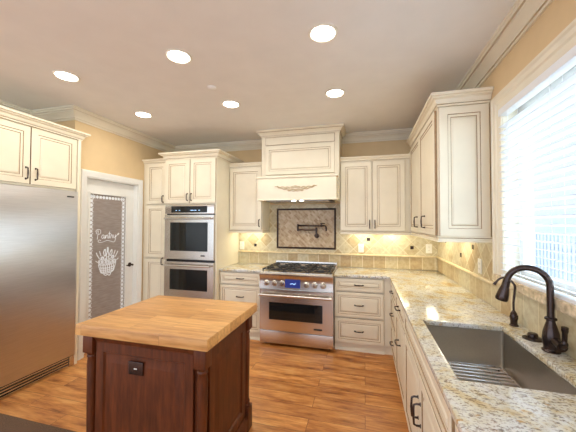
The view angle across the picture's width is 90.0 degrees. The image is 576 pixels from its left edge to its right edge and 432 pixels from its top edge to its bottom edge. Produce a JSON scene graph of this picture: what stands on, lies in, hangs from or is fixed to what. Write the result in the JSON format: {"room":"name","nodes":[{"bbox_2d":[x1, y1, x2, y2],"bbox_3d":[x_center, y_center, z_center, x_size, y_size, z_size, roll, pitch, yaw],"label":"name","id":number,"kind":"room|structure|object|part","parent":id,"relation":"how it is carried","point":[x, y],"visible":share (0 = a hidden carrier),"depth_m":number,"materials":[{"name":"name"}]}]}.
{"room":"kitchen","nodes":[
{"label":"kitchen","id":0,"kind":"room"},
{"bbox_2d":[34,121,66,136],"bbox_3d":[-2.698,0.211,3.295,0.490,2.779,0.100,0,-1,15],"label":"wall","id":1,"kind":"structure","parent":0,"point":[64,123],"depth_m":3.23,"materials":[{"name":"paint"}]},
{"bbox_2d":[66,120,165,300],"bbox_3d":[-2.197,0.229,3.992,0.120,2.779,1.705,0,-1,15],"label":"wall","id":2,"kind":"structure","parent":0,"point":[103,151],"depth_m":3.67,"materials":[{"name":"paint"}]},
{"bbox_2d":[85,178,133,320],"bbox_3d":[-2.269,0.585,3.676,0.102,2.040,0.757,0,-1,15],"label":"door","id":3,"kind":"structure","parent":2,"relation":"in","point":[110,205],"depth_m":3.67,"materials":[{"name":"paint"}]},
{"bbox_3d":[-2.304,0.527,3.666,0.008,1.595,0.547,0,-1,15],"label":"glass pane","id":4,"kind":"part","parent":3,"relation":"part of","materials":[{"name":"grey glass"}]},
{"bbox_2d":[77,169,142,360],"bbox_3d":[-2.269,0.543,3.677,0.142,2.136,0.937,0,-1,15],"label":"trim","id":5,"kind":"structure","parent":2,"relation":"attached to","point":[138,184],"depth_m":3.56,"materials":[{"name":"paint"}]},
{"bbox_2d":[0,0,553,151],"bbox_3d":[-1.252,-1.176,0.698,4.630,0.118,7.650,0,-1,15],"label":"trim","id":6,"kind":"structure","parent":2,"relation":"attached to","point":[523,14],"depth_m":3.14,"materials":[{"name":"beige paint"}]},
{"bbox_2d":[0,339,408,431],"bbox_3d":[-2.527,1.579,1.022,7.580,0.060,7.750,0,-1,15],"label":"floor","id":7,"kind":"structure","parent":0,"point":[292,388],"depth_m":2.57,"materials":[{"name":"brown wood"}]},
{"bbox_2d":[0,413,75,431],"bbox_3d":[-2.013,1.560,1.750,1.200,0.012,0.900,0,-1,15],"label":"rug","id":8,"kind":"object","parent":7,"relation":"on","point":[8,423],"visible":1,"depth_m":2.14,"materials":[{"name":"grey fabric"}]},
{"bbox_2d":[0,184,77,398],"bbox_3d":[-2.667,0.658,2.737,0.694,1.860,0.909,0,-1,15],"label":"refrigerator","id":9,"kind":"object","parent":7,"relation":"on","point":[38,226],"visible":1,"depth_m":2.72,"materials":[{"name":"silver metal"}]},
{"bbox_2d":[0,105,90,363],"bbox_3d":[-2.679,0.333,2.783,0.690,2.512,1.037,0,-1,15],"label":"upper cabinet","id":10,"kind":"object","parent":7,"relation":"on","point":[30,156],"visible":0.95,"depth_m":2.79,"materials":[{"name":"beige paint"}]},
{"bbox_3d":[-2.487,-0.574,2.475,0.021,0.537,0.468,0,-1,15],"label":"door","id":11,"kind":"part","parent":10,"relation":"part of","materials":[{"name":"beige paint"}]},
{"bbox_3d":[-2.409,-0.398,2.656,0.039,0.123,0.014,0,-1,15],"label":"handle","id":12,"kind":"part","parent":10,"relation":"part of","materials":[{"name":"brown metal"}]},
{"bbox_3d":[-2.402,-0.883,2.739,0.124,0.082,1.037,0,-1,15],"label":"crown moulding","id":13,"kind":"part","parent":10,"relation":"part of","materials":[{"name":"beige paint"}]},
{"bbox_3d":[-2.368,-0.564,2.924,0.021,0.537,0.442,0,-1,15],"label":"door","id":14,"kind":"part","parent":10,"relation":"part of","materials":[{"name":"beige paint"}]},
{"bbox_3d":[-2.594,0.382,3.216,0.630,2.435,0.034,0,-1,15],"label":"panel","id":15,"kind":"part","parent":10,"relation":"part of","materials":[{"name":"beige paint"}]},
{"bbox_2d":[142,158,165,300],"bbox_3d":[-1.820,0.414,4.393,0.395,2.430,0.722,0,-1,15],"label":"pantry cabinet","id":16,"kind":"object","parent":7,"relation":"on","point":[154,169],"visible":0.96,"depth_m":4.09,"materials":[{"name":"beige paint"}]},
{"bbox_3d":[-1.900,-0.779,4.105,0.395,0.058,0.050,0,-1,15],"label":"crown moulding","id":17,"kind":"part","parent":16,"relation":"part of","materials":[{"name":"beige paint"}]},
{"bbox_3d":[-1.878,1.057,4.069,0.328,0.904,0.021,0,-1,15],"label":"door","id":18,"kind":"part","parent":16,"relation":"part of","materials":[{"name":"beige paint"}]},
{"bbox_3d":[-1.876,0.217,4.089,0.328,0.734,0.021,0,-1,15],"label":"door","id":19,"kind":"part","parent":16,"relation":"part of","materials":[{"name":"beige paint"}]},
{"bbox_3d":[-1.874,-0.458,4.105,0.328,0.574,0.021,0,-1,15],"label":"door","id":20,"kind":"part","parent":16,"relation":"part of","materials":[{"name":"beige paint"}]},
{"bbox_2d":[83,316,251,431],"bbox_3d":[-0.764,1.151,1.966,0.842,0.849,0.677,0,-1,15],"label":"kitchen island","id":21,"kind":"object","parent":7,"relation":"on","point":[131,386],"visible":0.77,"depth_m":1.69,"materials":[{"name":"brown wood"}]},
{"bbox_3d":[-1.211,1.146,1.774,0.076,0.848,0.076,0,-1,15],"label":"corner post","id":22,"kind":"part","parent":21,"relation":"part of","materials":[{"name":"brown wood"}]},
{"bbox_2d":[128,361,143,375],"bbox_3d":[-0.884,0.886,1.673,0.100,0.075,0.008,0,-1,15],"label":"outlet","id":23,"kind":"object","parent":21,"relation":"attached to","point":[135,368],"depth_m":1.67,"materials":[{"name":"brown plastic"}]},
{"bbox_3d":[-0.843,1.106,1.669,0.672,0.685,0.020,0,-1,15],"label":"panel","id":24,"kind":"part","parent":21,"relation":"part of","materials":[{"name":"brown wood"}]},
{"bbox_2d":[75,295,256,351],"bbox_3d":[-0.762,0.694,1.977,0.892,0.064,0.727,0,-1,15],"label":"countertop","id":25,"kind":"structure","parent":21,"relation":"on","point":[197,324],"depth_m":1.79,"materials":[{"name":"brown wood"}]},
{"bbox_3d":[-0.762,0.748,1.976,0.822,0.044,0.657,0,-1,15],"label":"rail","id":26,"kind":"part","parent":21,"relation":"part of","materials":[{"name":"brown wood"}]},
{"bbox_3d":[-0.471,1.143,1.578,0.076,0.848,0.076,0,-1,15],"label":"corner post","id":27,"kind":"part","parent":21,"relation":"part of","materials":[{"name":"brown wood"}]},
{"bbox_3d":[-0.386,1.111,1.867,0.020,0.685,0.507,0,-1,15],"label":"panel","id":28,"kind":"part","parent":21,"relation":"part of","materials":[{"name":"brown wood"}]},
{"bbox_3d":[-0.316,1.157,2.158,0.076,0.848,0.076,0,-1,15],"label":"corner post","id":29,"kind":"part","parent":21,"relation":"part of","materials":[{"name":"brown wood"}]},
{"bbox_2d":[158,149,243,299],"bbox_3d":[-1.249,0.381,4.213,0.935,2.492,0.777,0,-1,15],"label":"oven tower","id":30,"kind":"object","parent":7,"relation":"on","point":[196,177],"visible":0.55,"depth_m":3.92,"materials":[{"name":"beige paint"}]},
{"bbox_3d":[-1.519,-0.473,3.964,0.384,0.599,0.021,0,-1,15],"label":"door","id":31,"kind":"part","parent":30,"relation":"part of","materials":[{"name":"beige paint"}]},
{"bbox_2d":[163,259,214,299],"bbox_3d":[-1.274,0.861,4.113,0.751,0.517,0.647,0,-1,15],"label":"wall oven","id":32,"kind":"object","parent":30,"relation":"in","point":[187,278],"visible":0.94,"depth_m":3.86,"materials":[{"name":"silver metal"}]},
{"bbox_3d":[-1.348,0.663,3.835,0.691,0.028,0.062,0,-1,15],"label":"handle","id":33,"kind":"part","parent":32,"relation":"part of","materials":[{"name":"silver metal"}]},
{"bbox_2d":[164,204,214,259],"bbox_3d":[-1.272,0.223,4.128,0.751,0.742,0.647,0,-1,15],"label":"wall oven","id":34,"kind":"object","parent":30,"relation":"in","point":[189,229],"visible":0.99,"depth_m":3.87,"materials":[{"name":"silver metal"}]},
{"bbox_3d":[-1.347,0.031,3.850,0.691,0.028,0.062,0,-1,15],"label":"handle","id":35,"kind":"part","parent":34,"relation":"part of","materials":[{"name":"silver metal"}]},
{"bbox_3d":[-1.333,-0.091,3.901,0.751,0.121,0.029,0,-1,15],"label":"control panel","id":36,"kind":"part","parent":34,"relation":"part of","materials":[{"name":"metal"}]},
{"bbox_3d":[-1.246,-0.819,4.241,0.935,0.092,0.777,0,-1,15],"label":"crown moulding","id":37,"kind":"part","parent":30,"relation":"part of","materials":[{"name":"beige paint"}]},
{"bbox_3d":[-1.141,-0.474,3.864,0.380,0.599,0.021,0,-1,15],"label":"door","id":38,"kind":"part","parent":30,"relation":"part of","materials":[{"name":"beige paint"}]},
{"bbox_2d":[220,271,259,340],"bbox_3d":[-0.557,1.184,4.073,0.602,0.882,0.655,0,-1,15],"label":"base cabinet","id":39,"kind":"object","parent":7,"relation":"on","point":[234,286],"visible":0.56,"depth_m":3.79,"materials":[{"name":"beige paint"}]},
{"bbox_3d":[-0.629,1.064,3.804,0.584,0.294,0.021,0,-1,15],"label":"drawer","id":40,"kind":"part","parent":39,"relation":"part of","materials":[{"name":"beige paint"}]},
{"bbox_3d":[-0.629,0.825,3.810,0.584,0.151,0.021,0,-1,15],"label":"drawer","id":41,"kind":"part","parent":39,"relation":"part of","materials":[{"name":"beige paint"}]},
{"bbox_2d":[219,262,270,272],"bbox_3d":[-0.553,0.727,4.094,0.605,0.030,0.636,0,-1,15],"label":"countertop","id":42,"kind":"structure","parent":39,"relation":"on","point":[237,267],"depth_m":3.96,"materials":[{"name":"beige stone"}]},
{"bbox_3d":[-0.630,1.369,3.797,0.584,0.284,0.021,0,-1,15],"label":"drawer","id":43,"kind":"part","parent":39,"relation":"part of","materials":[{"name":"beige paint"}]},
{"bbox_2d":[259,260,337,349],"bbox_3d":[0.167,1.134,3.809,0.920,0.975,0.768,0,-1,15],"label":"gas range","id":44,"kind":"object","parent":7,"relation":"on","point":[297,298],"visible":1,"depth_m":3.51,"materials":[{"name":"metal"}]},
{"bbox_3d":[0.090,1.165,3.521,0.920,0.502,0.034,0,-1,15],"label":"oven door","id":45,"kind":"part","parent":44,"relation":"part of","materials":[{"name":"metal"}]},
{"bbox_3d":[0.090,0.804,3.522,0.920,0.196,0.050,0,-1,15],"label":"control panel","id":46,"kind":"part","parent":44,"relation":"part of","materials":[{"name":"metal"}]},
{"bbox_3d":[0.091,1.504,3.519,0.920,0.150,0.021,0,-1,15],"label":"drawer","id":47,"kind":"part","parent":44,"relation":"part of","materials":[{"name":"metal"}]},
{"bbox_2d":[261,265,336,274],"bbox_3d":[0.173,0.712,3.836,0.896,0.010,0.634,0,-1,15],"label":"cooktop","id":48,"kind":"object","parent":44,"relation":"in","point":[272,270],"depth_m":3.64,"materials":[{"name":"metal"}]},
{"bbox_2d":[335,277,384,354],"bbox_3d":[0.913,1.179,3.682,0.575,0.882,0.655,0,-1,15],"label":"base cabinet","id":49,"kind":"object","parent":7,"relation":"on","point":[359,302],"visible":0.96,"depth_m":3.40,"materials":[{"name":"beige paint"}]},
{"bbox_3d":[0.840,1.363,3.406,0.557,0.284,0.021,0,-1,15],"label":"drawer","id":50,"kind":"part","parent":49,"relation":"part of","materials":[{"name":"beige paint"}]},
{"bbox_3d":[0.841,1.059,3.413,0.557,0.294,0.021,0,-1,15],"label":"drawer","id":51,"kind":"part","parent":49,"relation":"part of","materials":[{"name":"beige paint"}]},
{"bbox_3d":[0.842,0.820,3.419,0.557,0.151,0.021,0,-1,15],"label":"drawer","id":52,"kind":"part","parent":49,"relation":"part of","materials":[{"name":"beige paint"}]},
{"bbox_2d":[384,279,392,354],"bbox_3d":[1.240,1.179,3.616,0.088,0.882,0.580,0,-1,15],"label":"base cabinet","id":53,"kind":"object","parent":7,"relation":"on","point":[387,282],"visible":0.54,"depth_m":3.34,"materials":[{"name":"beige paint"}]},
{"bbox_3d":[1.240,1.129,3.618,0.088,0.782,0.580,0,-1,15],"label":"filler panel","id":54,"kind":"part","parent":53,"relation":"part of","materials":[{"name":"beige paint"}]},
{"bbox_2d":[389,283,395,367],"bbox_3d":[1.407,1.164,2.981,0.675,0.882,0.560,0,-1,15],"label":"base cabinet","id":55,"kind":"object","parent":7,"relation":"on","point":[392,292],"visible":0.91,"depth_m":3.02,"materials":[{"name":"beige paint"}]},
{"bbox_3d":[1.125,1.356,3.052,0.021,0.284,0.542,0,-1,15],"label":"drawer","id":56,"kind":"part","parent":55,"relation":"part of","materials":[{"name":"beige paint"}]},
{"bbox_3d":[1.126,1.051,3.059,0.021,0.294,0.542,0,-1,15],"label":"drawer","id":57,"kind":"part","parent":55,"relation":"part of","materials":[{"name":"beige paint"}]},
{"bbox_3d":[1.126,0.813,3.064,0.021,0.151,0.542,0,-1,15],"label":"drawer","id":58,"kind":"part","parent":55,"relation":"part of","materials":[{"name":"beige paint"}]},
{"bbox_2d":[394,294,405,409],"bbox_3d":[1.249,1.150,2.398,0.681,0.882,0.640,0,-1,15],"label":"base cabinet","id":59,"kind":"object","parent":7,"relation":"on","point":[399,341],"visible":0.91,"depth_m":2.42,"materials":[{"name":"beige paint"}]},
{"bbox_3d":[0.971,0.798,2.481,0.021,0.151,0.622,0,-1,15],"label":"drawer","id":60,"kind":"part","parent":59,"relation":"part of","materials":[{"name":"beige paint"}]},
{"bbox_2d":[405,314,454,431],"bbox_3d":[1.008,1.128,1.499,0.683,0.882,1.215,0,-1,15],"label":"base cabinet","id":61,"kind":"object","parent":7,"relation":"on","point":[426,409],"visible":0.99,"depth_m":1.54,"materials":[{"name":"beige paint"}]},
{"bbox_3d":[0.808,1.172,1.862,0.021,0.594,0.596,0,-1,15],"label":"door","id":62,"kind":"part","parent":61,"relation":"part of","materials":[{"name":"beige paint"}]},
{"bbox_3d":[0.709,1.071,1.616,0.045,0.133,0.014,0,-1,15],"label":"handle","id":63,"kind":"part","parent":61,"relation":"part of","materials":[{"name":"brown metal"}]},
{"bbox_3d":[0.691,1.069,1.548,0.045,0.133,0.014,0,-1,15],"label":"handle","id":64,"kind":"part","parent":61,"relation":"part of","materials":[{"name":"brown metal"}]},
{"bbox_3d":[0.653,1.158,1.281,0.021,0.594,0.596,0,-1,15],"label":"door","id":65,"kind":"part","parent":61,"relation":"part of","materials":[{"name":"beige paint"}]},
{"bbox_2d":[334,266,575,431],"bbox_3d":[0.832,0.665,2.013,1.286,0.064,3.948,0,-1,15],"label":"countertop","id":66,"kind":"structure","parent":61,"relation":"on","point":[426,297],"depth_m":1.30,"materials":[{"name":"beige stone"}]},
{"bbox_2d":[426,325,575,394],"bbox_3d":[0.979,0.798,1.425,0.498,0.226,0.781,0,-1,15],"label":"sink","id":67,"kind":"object","parent":66,"relation":"in","point":[464,345],"visible":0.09,"depth_m":1.71,"materials":[{"name":"metal"}]},
{"bbox_2d":[447,361,519,387],"bbox_3d":[0.978,0.891,1.423,0.395,0.029,0.675,0,-1,15],"label":"grid","id":68,"kind":"object","parent":67,"relation":"on","point":[452,362],"visible":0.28,"depth_m":1.62,"materials":[{"name":"silver metal"}]},
{"bbox_2d":[493,276,518,326],"bbox_3d":[1.339,0.517,1.764,0.061,0.290,0.128,1,-2,-37],"label":"tap","id":69,"kind":"object","parent":66,"relation":"on","point":[513,316],"visible":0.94,"depth_m":1.74,"materials":[{"name":"brown metal"}]},
{"bbox_3d":[1.329,0.477,1.768,0.116,0.210,0.017,-1,-2,36],"label":"spout","id":70,"kind":"part","parent":69,"relation":"part of","materials":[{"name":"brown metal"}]},
{"bbox_2d":[495,265,568,354],"bbox_3d":[1.212,0.450,1.431,0.129,0.408,0.285,1,-2,-36],"label":"kitchen faucet","id":71,"kind":"object","parent":66,"relation":"on","point":[552,343],"visible":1,"depth_m":1.39,"materials":[{"name":"brown metal"}]},
{"bbox_3d":[1.204,0.370,1.444,0.196,0.248,0.030,-1,-2,35],"label":"spout","id":72,"kind":"part","parent":71,"relation":"part of","materials":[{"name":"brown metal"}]},
{"bbox_3d":[1.256,0.562,1.330,0.044,0.122,0.100,0,-1,15],"label":"lever handle","id":73,"kind":"part","parent":71,"relation":"part of","materials":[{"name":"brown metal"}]},
{"bbox_3d":[1.307,0.640,1.536,0.092,0.034,0.091,0,-1,15],"label":"air gap cap","id":74,"kind":"part","parent":66,"relation":"part of","materials":[{"name":"black metal"}]},
{"bbox_2d":[0,0,515,145],"bbox_3d":[-2.519,-1.280,1.089,7.580,0.100,7.750,0,-1,15],"label":"ceiling","id":75,"kind":"structure","parent":0,"point":[388,57],"depth_m":2.21,"materials":[{"name":"paint"}]},
{"bbox_2d":[52,70,80,81],"bbox_3d":[-1.891,-1.190,2.457,0.196,0.011,0.196,0,-1,15],"label":"recessed light","id":76,"kind":"object","parent":75,"relation":"in","point":[63,75],"visible":1,"depth_m":2.44,"materials":[{"name":"white"}]},
{"bbox_2d":[134,111,152,117],"bbox_3d":[-1.675,-1.169,3.330,0.196,0.011,0.196,0,-1,15],"label":"recessed light","id":77,"kind":"object","parent":75,"relation":"in","point":[137,113],"visible":1,"depth_m":3.31,"materials":[{"name":"white"}]},
{"bbox_2d":[165,48,191,63],"bbox_3d":[-0.821,-1.194,2.162,0.196,0.011,0.196,0,-1,15],"label":"recessed light","id":78,"kind":"object","parent":75,"relation":"in","point":[179,56],"visible":1,"depth_m":2.15,"materials":[{"name":"beige"}]},
{"bbox_2d":[207,85,216,90],"bbox_3d":[-0.702,-1.180,2.660,0.090,0.014,0.089,0,-1,15],"label":"smoke detector","id":79,"kind":"object","parent":75,"relation":"attached to","point":[210,87],"visible":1,"depth_m":2.64,"materials":[{"name":"paint"}]},
{"bbox_2d":[221,100,239,107],"bbox_3d":[-0.601,-1.173,3.029,0.196,0.011,0.196,0,-1,15],"label":"recessed light","id":80,"kind":"object","parent":75,"relation":"in","point":[227,103],"visible":1,"depth_m":3.02,"materials":[{"name":"white"}]},
{"bbox_2d":[308,23,337,42],"bbox_3d":[0.230,-1.198,1.893,0.196,0.011,0.196,0,-1,15],"label":"recessed light","id":81,"kind":"object","parent":75,"relation":"in","point":[321,32],"visible":1,"depth_m":1.88,"materials":[{"name":"white paint"}]},
{"bbox_2d":[325,88,344,97],"bbox_3d":[0.452,-1.176,2.765,0.196,0.011,0.196,0,-1,15],"label":"recessed light","id":82,"kind":"object","parent":75,"relation":"in","point":[335,92],"visible":1,"depth_m":2.75,"materials":[{"name":"beige"}]},
{"bbox_2d":[227,140,410,268],"bbox_3d":[0.052,0.243,4.338,4.290,2.779,0.120,0,-1,15],"label":"wall","id":83,"kind":"structure","parent":0,"point":[392,147],"depth_m":4.05,"materials":[{"name":"paint"}]},
{"bbox_2d":[229,162,269,232],"bbox_3d":[-0.561,-0.255,4.248,0.515,0.998,0.387,0,-1,15],"label":"upper cabinet","id":84,"kind":"object","parent":83,"relation":"attached to","point":[247,215],"visible":0.91,"depth_m":4.10,"materials":[{"name":"beige paint"}]},
{"bbox_3d":[-0.608,-0.728,4.110,0.499,0.060,0.045,0,-1,15],"label":"crown moulding","id":85,"kind":"part","parent":84,"relation":"part of","materials":[{"name":"beige paint"}]},
{"bbox_3d":[-0.606,-0.246,4.109,0.485,0.881,0.021,0,-1,15],"label":"door","id":86,"kind":"part","parent":84,"relation":"part of","materials":[{"name":"beige paint"}]},
{"bbox_3d":[-0.557,0.223,4.257,0.515,0.042,0.343,0,-1,15],"label":"light rail","id":87,"kind":"part","parent":84,"relation":"part of","materials":[{"name":"beige paint"}]},
{"bbox_2d":[256,123,345,203],"bbox_3d":[0.177,-0.671,3.920,1.180,0.968,0.662,0,-1,15],"label":"range hood","id":88,"kind":"object","parent":83,"relation":"attached to","point":[300,164],"visible":1,"depth_m":3.73,"materials":[{"name":"beige paint"}]},
{"bbox_3d":[0.118,-0.499,3.698,1.040,0.032,0.212,0,-1,15],"label":"ledge moulding","id":89,"kind":"part","parent":88,"relation":"part of","materials":[{"name":"beige paint"}]},
{"bbox_3d":[0.144,-0.749,3.799,0.928,0.388,0.018,0,-1,15],"label":"panel","id":90,"kind":"part","parent":88,"relation":"part of","materials":[{"name":"beige paint"}]},
{"bbox_3d":[0.184,-1.113,3.954,1.180,0.082,0.416,0,-1,15],"label":"crown moulding","id":91,"kind":"part","parent":88,"relation":"part of","materials":[{"name":"beige paint"}]},
{"bbox_2d":[238,204,437,269],"bbox_3d":[0.591,0.279,4.113,2.807,0.900,0.033,0,-1,15],"label":"tile backsplash","id":92,"kind":"structure","parent":83,"relation":"attached to","point":[283,241],"depth_m":4.13,"materials":[{"name":"tile"}]},
{"bbox_2d":[240,241,243,248],"bbox_3d":[-0.713,0.454,4.456,0.074,0.120,0.010,0,-1,15],"label":"wall outlet","id":93,"kind":"object","parent":92,"relation":"attached to","point":[241,242],"visible":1,"depth_m":4.45,"materials":[{"name":"white plastic"}]},
{"bbox_3d":[0.258,0.184,4.208,0.828,0.540,0.004,0,-1,15],"label":"mosaic panel","id":94,"kind":"part","parent":92,"relation":"part of","materials":[{"name":"tile"}]},
{"bbox_3d":[0.257,0.184,4.203,0.880,0.592,0.014,0,-1,15],"label":"panel frame","id":95,"kind":"part","parent":92,"relation":"part of","materials":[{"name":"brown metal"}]},
{"bbox_2d":[297,223,326,237],"bbox_3d":[0.344,0.208,4.129,0.439,0.219,0.103,0,-1,15],"label":"pot filler","id":96,"kind":"object","parent":92,"relation":"attached to","point":[316,235],"visible":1,"depth_m":4.11,"materials":[{"name":"brown metal"}]},
{"bbox_3d":[0.268,0.169,4.144,0.283,0.100,0.026,0,-1,14],"label":"arm","id":97,"kind":"part","parent":96,"relation":"part of","materials":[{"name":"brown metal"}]},
{"bbox_3d":[0.322,0.138,4.110,0.382,0.024,0.029,0,-1,19],"label":"arm","id":98,"kind":"part","parent":96,"relation":"part of","materials":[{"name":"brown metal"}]},
{"bbox_3d":[0.578,0.541,4.105,2.785,0.024,0.022,0,-1,15],"label":"ledge trim","id":99,"kind":"part","parent":92,"relation":"part of","materials":[{"name":"tile"}]},
{"bbox_2d":[358,244,363,252],"bbox_3d":[1.014,0.448,3.997,0.074,0.120,0.010,0,-1,15],"label":"wall outlet","id":100,"kind":"object","parent":92,"relation":"attached to","point":[360,246],"visible":1,"depth_m":3.99,"materials":[{"name":"white plastic"}]},
{"bbox_2d":[426,244,431,252],"bbox_3d":[1.849,0.430,3.776,0.074,0.120,0.010,0,-1,15],"label":"wall outlet","id":101,"kind":"object","parent":92,"relation":"attached to","point":[428,246],"visible":1,"depth_m":3.77,"materials":[{"name":"white plastic"}]},
{"bbox_2d":[340,154,411,234],"bbox_3d":[1.142,-0.261,3.795,0.869,0.998,0.387,0,-1,15],"label":"upper cabinet","id":102,"kind":"object","parent":83,"relation":"attached to","point":[374,190],"visible":1,"depth_m":3.64,"materials":[{"name":"beige paint"}]},
{"bbox_3d":[0.880,-0.251,3.714,0.386,0.881,0.021,0,-1,15],"label":"door","id":103,"kind":"part","parent":102,"relation":"part of","materials":[{"name":"beige paint"}]},
{"bbox_3d":[1.103,-0.734,3.655,0.869,0.060,0.045,0,-1,15],"label":"crown moulding","id":104,"kind":"part","parent":102,"relation":"part of","materials":[{"name":"beige paint"}]},
{"bbox_3d":[1.104,0.213,3.647,0.869,0.042,0.016,0,-1,15],"label":"light rail","id":105,"kind":"part","parent":102,"relation":"part of","materials":[{"name":"beige paint"}]},
{"bbox_3d":[1.262,-0.253,3.612,0.384,0.881,0.021,0,-1,15],"label":"door","id":106,"kind":"part","parent":102,"relation":"part of","materials":[{"name":"beige paint"}]},
{"bbox_2d":[466,0,575,276],"bbox_3d":[1.054,0.146,0.052,0.150,2.779,7.650,0,-1,15],"label":"wall","id":107,"kind":"structure","parent":0,"point":[559,14],"depth_m":1.65,"materials":[{"name":"paint"}]},
{"bbox_2d":[406,86,493,242],"bbox_3d":[1.538,-0.360,3.002,0.422,1.160,1.720,0,-1,15],"label":"upper cabinet","id":108,"kind":"object","parent":107,"relation":"attached to","point":[450,190],"visible":0.95,"depth_m":2.24,"materials":[{"name":"beige paint"}]},
{"bbox_3d":[1.435,-0.326,3.242,0.021,1.011,0.602,0,-1,15],"label":"door","id":109,"kind":"part","parent":108,"relation":"part of","materials":[{"name":"beige paint"}]},
{"bbox_3d":[1.273,-0.341,2.630,0.021,1.011,0.644,0,-1,15],"label":"door","id":110,"kind":"part","parent":108,"relation":"part of","materials":[{"name":"beige paint"}]},
{"bbox_3d":[1.497,-0.896,2.855,0.422,0.094,1.390,0,-1,15],"label":"crown moulding","id":111,"kind":"part","parent":108,"relation":"part of","materials":[{"name":"beige paint"}]},
{"bbox_3d":[1.519,0.196,2.836,0.376,0.042,1.324,0,-1,15],"label":"light rail","id":112,"kind":"part","parent":108,"relation":"part of","materials":[{"name":"beige paint"}]},
{"bbox_3d":[1.365,-0.351,2.230,0.348,1.019,0.016,0,-1,15],"label":"panel","id":113,"kind":"part","parent":108,"relation":"part of","materials":[{"name":"beige paint"}]},
{"bbox_2d":[436,242,575,359],"bbox_3d":[1.497,0.434,2.075,0.033,0.469,3.499,0,-1,15],"label":"tile backsplash","id":114,"kind":"structure","parent":107,"relation":"attached to","point":[458,261],"depth_m":2.24,"materials":[{"name":"tile"}]},
{"bbox_3d":[1.718,0.516,2.924,0.022,0.024,1.718,0,-1,15],"label":"ledge trim","id":115,"kind":"part","parent":114,"relation":"part of","materials":[{"name":"tile"}]},
{"bbox_2d":[478,258,481,273],"bbox_3d":[1.575,0.411,2.366,0.010,0.120,0.074,0,-1,15],"label":"wall outlet","id":116,"kind":"object","parent":114,"relation":"attached to","point":[479,260],"visible":1,"depth_m":2.35,"materials":[{"name":"white plastic"}]},
{"bbox_2d":[490,18,575,276],"bbox_3d":[1.292,-0.238,1.137,0.122,1.268,1.966,0,-1,15],"label":"trim","id":117,"kind":"structure","parent":107,"relation":"attached to","point":[566,40],"depth_m":1.97,"materials":[{"name":"beige paint"}]},
{"bbox_2d":[492,274,575,318],"bbox_3d":[1.285,0.418,1.121,0.135,0.055,1.945,0,-1,15],"label":"trim","id":118,"kind":"structure","parent":107,"relation":"attached to","point":[567,308],"depth_m":1.52,"materials":[{"name":"tile"}]},
{"bbox_2d":[518,66,575,295],"bbox_3d":[1.381,-0.184,1.112,0.060,1.160,1.750,0,-1,15],"label":"window","id":119,"kind":"structure","parent":107,"relation":"in","point":[571,287],"depth_m":1.90,"materials":[{"name":"white plastic"}]},
{"bbox_2d":[498,45,575,304],"bbox_3d":[1.262,-0.181,1.144,0.057,1.147,1.734,0,-1,15],"label":"window blind","id":120,"kind":"object","parent":119,"relation":"attached to","point":[552,102],"visible":0.89,"depth_m":1.53,"materials":[{"name":"white plastic"}]},
{"bbox_3d":[1.421,-0.147,1.851,0.002,1.100,0.002,0,-1,15],"label":"ladder cord","id":121,"kind":"part","parent":120,"relation":"part of","materials":[{"name":"white fabric"}]},
{"bbox_3d":[1.474,-0.147,1.837,0.002,1.100,0.002,0,-1,15],"label":"ladder cord","id":122,"kind":"part","parent":120,"relation":"part of","materials":[{"name":"white fabric"}]},
{"bbox_3d":[1.260,0.383,1.131,0.050,0.018,1.722,0,-1,15],"label":"rail","id":123,"kind":"part","parent":120,"relation":"part of","materials":[{"name":"white plastic"}]},
{"bbox_3d":[1.310,-0.157,1.432,0.002,1.100,0.002,0,-1,15],"label":"ladder cord","id":124,"kind":"part","parent":120,"relation":"part of","materials":[{"name":"white fabric"}]},
{"bbox_3d":[1.363,-0.157,1.418,0.002,1.100,0.002,0,-1,15],"label":"ladder cord","id":125,"kind":"part","parent":120,"relation":"part of","materials":[{"name":"white fabric"}]},
{"label":"outside","id":126,"kind":"structure","parent":0,"visible":0},
{"bbox_3d":[5.742,2.033,1.529,7.700,0.100,18.000,0,-1,15],"label":"ground","id":127,"kind":"structure","parent":126,"visible":0},
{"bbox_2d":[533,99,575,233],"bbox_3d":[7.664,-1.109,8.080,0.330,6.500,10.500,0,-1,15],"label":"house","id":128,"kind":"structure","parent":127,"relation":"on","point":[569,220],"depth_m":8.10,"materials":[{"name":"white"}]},
{"bbox_2d":[534,232,575,282],"bbox_3d":[5.206,1.198,5.418,0.070,1.750,7.200,0,-1,15],"label":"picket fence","id":129,"kind":"object","parent":127,"relation":"on","point":[544,237],"visible":0.09,"depth_m":5.56,"materials":[{"name":"white wood"}]}
]}

